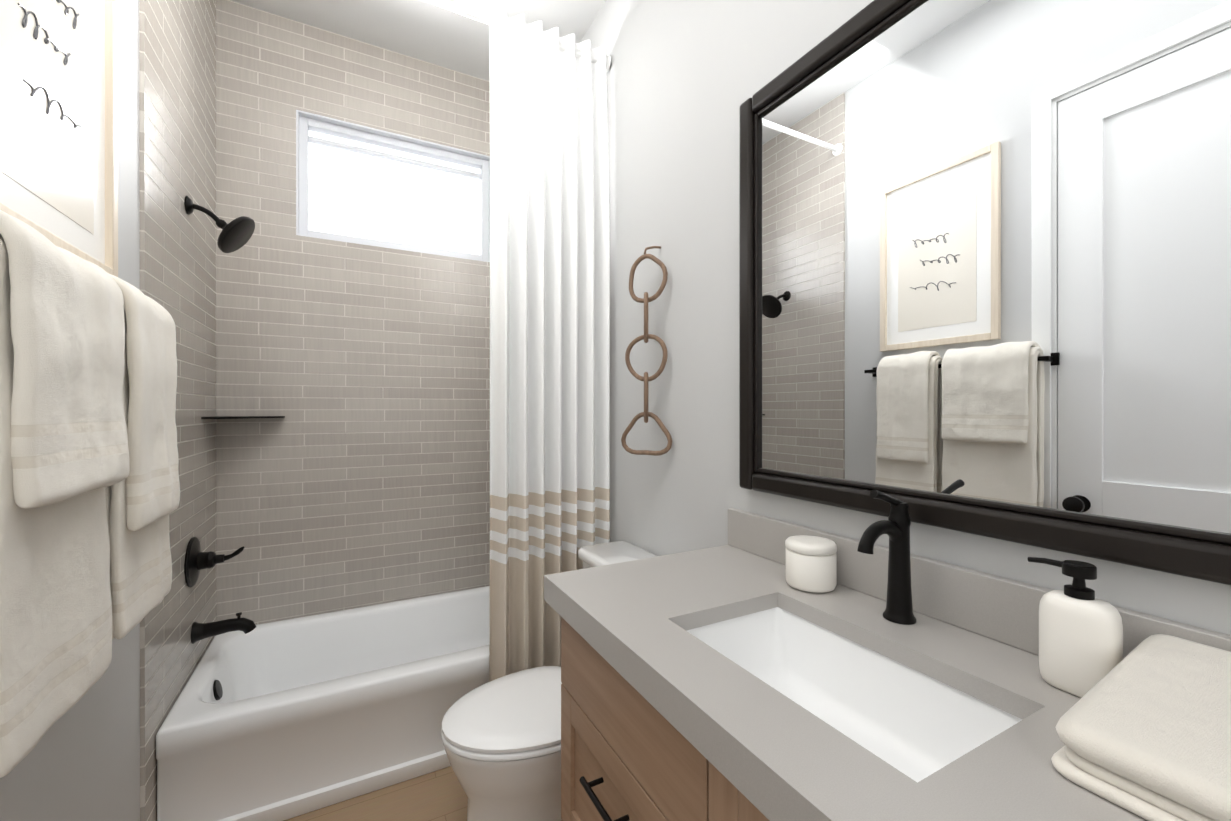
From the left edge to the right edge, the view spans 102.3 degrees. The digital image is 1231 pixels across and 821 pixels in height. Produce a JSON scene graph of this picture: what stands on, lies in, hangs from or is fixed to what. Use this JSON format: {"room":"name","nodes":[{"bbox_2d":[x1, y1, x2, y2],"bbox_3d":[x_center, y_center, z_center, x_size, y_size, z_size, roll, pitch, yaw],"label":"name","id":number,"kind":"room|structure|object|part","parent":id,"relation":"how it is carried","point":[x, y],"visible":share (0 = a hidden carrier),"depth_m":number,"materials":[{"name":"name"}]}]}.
{"room":"bathroom","nodes":[
{"label":"bathroom","id":0,"kind":"room"},
{"bbox_2d":[0,0,139,820],"bbox_3d":[-0.789,-0.215,0.298,0.120,2.970,4.105,0,0,-28],"label":"wall","id":1,"kind":"structure","parent":0,"point":[80,761],"depth_m":1.17,"materials":[{"name":"grey paint"}]},
{"bbox_2d":[0,0,117,276],"bbox_3d":[-1.035,-0.690,0.911,0.022,0.800,0.510,0,0,-28],"label":"picture frame","id":2,"kind":"object","parent":1,"relation":"attached to","point":[58,123],"visible":0.96,"depth_m":0.94,"materials":[{"name":"brown wood"}]},
{"bbox_2d":[0,0,93,233],"bbox_3d":[-1.037,-0.690,0.910,0.001,0.628,0.338,0,0,-28],"label":"art","id":3,"kind":"object","parent":2,"relation":"attached to","point":[47,46],"depth_m":0.91,"materials":[{"name":"white paper"}]},
{"bbox_2d":[0,210,179,777],"bbox_3d":[-0.948,0.093,0.879,0.160,0.719,0.748,0,0,-28],"label":"towels","id":4,"kind":"object","parent":1,"relation":"attached to","point":[89,486],"visible":1,"depth_m":0.74,"materials":[{"name":"white fabric"}]},
{"bbox_2d":[139,0,216,820],"bbox_3d":[-1.454,-0.216,1.677,0.010,2.970,0.805,0,0,-28],"label":"wall tiles","id":5,"kind":"structure","parent":1,"relation":"attached to","point":[177,101],"depth_m":1.61,"materials":[{"name":"beige tile"}]},
{"bbox_2d":[184,537,244,586],"bbox_3d":[-1.400,0.524,1.749,0.150,0.170,0.170,0,0,-28],"label":"shower valve","id":6,"kind":"object","parent":5,"relation":"attached to","point":[197,560],"visible":1,"depth_m":1.71,"materials":[{"name":"black metal"}]},
{"bbox_2d":[184,196,254,252],"bbox_3d":[-1.364,-0.636,1.717,0.184,0.170,0.152,0,0,-28],"label":"shower head","id":7,"kind":"object","parent":5,"relation":"attached to","point":[236,234],"visible":0.98,"depth_m":1.71},
{"bbox_2d":[191,612,255,643],"bbox_3d":[-1.399,0.774,1.778,0.180,0.081,0.072,0,0,-28],"label":"tub spout","id":8,"kind":"object","parent":5,"relation":"attached to","point":[200,631],"visible":1,"depth_m":1.76,"materials":[{"name":"black metal"}]},
{"bbox_2d":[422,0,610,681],"bbox_3d":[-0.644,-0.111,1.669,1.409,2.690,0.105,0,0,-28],"label":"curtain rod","id":9,"kind":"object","parent":5,"relation":"attached to","point":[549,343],"visible":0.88,"depth_m":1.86,"materials":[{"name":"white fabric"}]},
{"bbox_2d":[489,7,609,681],"bbox_3d":[-0.234,-0.111,1.877,0.472,2.690,0.086,0,0,-28],"label":"shower curtain","id":10,"kind":"object","parent":9,"relation":"hanging from","point":[550,204],"depth_m":1.86,"materials":[{"name":"white fabric"}]},
{"bbox_2d":[216,0,489,624],"bbox_3d":[-1.046,-0.216,2.420,1.430,2.970,0.120,0,0,-28],"label":"wall","id":11,"kind":"structure","parent":0,"point":[358,476],"depth_m":2.24,"materials":[{"name":"tile"}]},
{"bbox_2d":[201,416,284,418],"bbox_3d":[-1.479,0.028,1.986,0.235,0.008,0.235,0,0,-28],"label":"corner shelf","id":12,"kind":"object","parent":11,"relation":"attached to","point":[230,417],"visible":0.98,"depth_m":1.97,"materials":[{"name":"black metal"}]},
{"bbox_2d":[296,110,489,261],"bbox_3d":[-1.027,-1.042,2.383,0.857,0.550,0.033,0,0,-28],"label":"window frame","id":13,"kind":"structure","parent":11,"relation":"attached to","point":[380,132],"depth_m":2.31,"materials":[{"name":"white plastic"}]},
{"bbox_2d":[299,116,488,260],"bbox_3d":[-1.049,-1.042,2.424,0.857,0.550,0.060,0,0,-28],"label":"window","id":14,"kind":"structure","parent":11,"relation":"in","point":[356,185],"depth_m":2.41,"materials":[{"name":"white glass"}]},
{"bbox_2d":[284,766,467,820],"bbox_3d":[-0.106,1.320,0.664,1.670,0.100,4.105,0,0,-28],"label":"floor","id":15,"kind":"structure","parent":0,"point":[439,795],"depth_m":1.60,"materials":[{"name":"brown wood"}]},
{"bbox_2d":[156,586,489,820],"bbox_3d":[-0.843,1.085,2.042,1.406,0.367,0.733,0,0,-28],"label":"bathtub","id":16,"kind":"object","parent":15,"relation":"on","point":[282,720],"visible":0.62,"depth_m":1.67,"materials":[{"name":"white ceramic"}]},
{"bbox_2d":[441,541,657,820],"bbox_3d":[-0.169,0.881,1.529,0.702,0.776,0.444,0,0,-28],"label":"toilet","id":17,"kind":"object","parent":15,"relation":"on","point":[501,738],"visible":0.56,"depth_m":1.36,"materials":[{"name":"white ceramic"}]},
{"bbox_3d":[-0.276,0.900,1.472,0.459,0.018,0.392,0,0,-28],"label":"seat","id":18,"kind":"part","parent":17,"relation":"part of","materials":[{"name":"white ceramic"}]},
{"bbox_3d":[-0.268,0.877,1.476,0.474,0.026,0.388,0,0,-28],"label":"lid","id":19,"kind":"part","parent":17,"relation":"part of","materials":[{"name":"white ceramic"}]},
{"bbox_3d":[0.054,0.723,1.648,0.195,0.388,0.420,0,0,-28],"label":"tank","id":20,"kind":"part","parent":17,"relation":"part of","materials":[{"name":"white ceramic"}]},
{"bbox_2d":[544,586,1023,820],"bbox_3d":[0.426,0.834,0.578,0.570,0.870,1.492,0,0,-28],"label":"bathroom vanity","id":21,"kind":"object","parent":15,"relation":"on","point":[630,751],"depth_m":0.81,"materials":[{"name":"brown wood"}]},
{"bbox_3d":[0.012,0.872,0.857,0.011,0.455,0.385,0,0,-28],"label":"drawer panel","id":22,"kind":"part","parent":21,"relation":"part of","materials":[{"name":"brown wood"}]},
{"bbox_3d":[0.008,0.793,0.855,0.020,0.724,0.495,0,0,-28],"label":"drawer","id":23,"kind":"part","parent":21,"relation":"part of","materials":[{"name":"brown wood"}]},
{"bbox_2d":[544,545,1146,820],"bbox_3d":[0.437,0.397,0.578,0.550,0.055,1.502,0,0,-28],"label":"countertop","id":24,"kind":"structure","parent":21,"relation":"on","point":[642,607],"depth_m":0.66,"materials":[{"name":"grey stone"}]},
{"bbox_2d":[785,535,836,592],"bbox_3d":[0.410,0.320,1.041,0.101,0.098,0.101,0,0,-28],"label":"canister","id":25,"kind":"object","parent":24,"relation":"on","point":[811,563],"visible":1,"depth_m":1.00,"materials":[{"name":"white ceramic"}]},
{"bbox_3d":[0.410,0.281,1.041,0.101,0.020,0.101,0,0,-28],"label":"lid","id":26,"kind":"part","parent":25,"relation":"part of","materials":[{"name":"white ceramic"}]},
{"bbox_2d":[687,607,1022,782],"bbox_3d":[0.315,0.467,0.750,0.318,0.133,0.488,0,0,-28],"label":"sink","id":27,"kind":"object","parent":24,"relation":"in","point":[916,718],"depth_m":0.83,"materials":[{"name":"white ceramic"}]},
{"bbox_2d":[852,490,923,625],"bbox_3d":[0.468,0.252,0.860,0.132,0.234,0.052,0,0,-28],"label":"faucet","id":28,"kind":"object","parent":24,"relation":"on","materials":[{"name":"black metal"}]},
{"bbox_2d":[1027,557,1122,697],"bbox_3d":[0.607,0.285,0.660,0.050,0.167,0.096,0,0,-28],"label":"soap dispenser","id":29,"kind":"object","parent":24,"relation":"on","point":[1080,640],"visible":0.9,"depth_m":0.64,"materials":[{"name":"white ceramic"}]},
{"bbox_2d":[1051,634,1230,820],"bbox_3d":[0.666,0.324,0.381,0.276,0.092,0.439,0,0,-28],"label":"folded towel","id":30,"kind":"object","parent":24,"relation":"on","point":[1143,728],"visible":1,"depth_m":0.48,"materials":[{"name":"white fabric"}]},
{"bbox_2d":[230,0,605,80],"bbox_3d":[-0.106,-1.750,0.662,1.670,0.100,4.105,0,0,-28],"label":"ceiling","id":31,"kind":"structure","parent":0,"point":[432,33],"depth_m":2.17,"materials":[{"name":"white paint"}]},
{"bbox_2d":[580,0,1230,634],"bbox_3d":[0.578,-0.215,1.029,0.120,2.970,4.105,0,0,-28],"label":"wall","id":32,"kind":"structure","parent":0,"point":[686,78],"depth_m":1.52,"materials":[{"name":"grey paint"}]},
{"bbox_2d":[621,246,671,455],"bbox_3d":[0.105,-0.205,1.664,0.111,0.710,0.170,0,0,-28],"label":"wall decoration","id":33,"kind":"object","parent":32,"relation":"attached to","point":[646,379],"visible":1,"depth_m":1.64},
{"bbox_2d":[728,508,1230,658],"bbox_3d":[0.670,0.319,0.703,0.020,0.100,1.502,0,0,-28],"label":"backsplash","id":34,"kind":"structure","parent":32,"relation":"attached to","point":[1003,609],"depth_m":0.83,"materials":[{"name":"grey stone"}]},
{"bbox_2d":[739,0,1230,584],"bbox_3d":[0.666,-0.300,0.697,0.034,1.009,1.396,0,0,-28],"label":"mirror","id":35,"kind":"object","parent":32,"relation":"attached to","point":[985,268],"visible":0.98,"depth_m":0.79,"materials":[{"name":"black mirror"}]}
]}

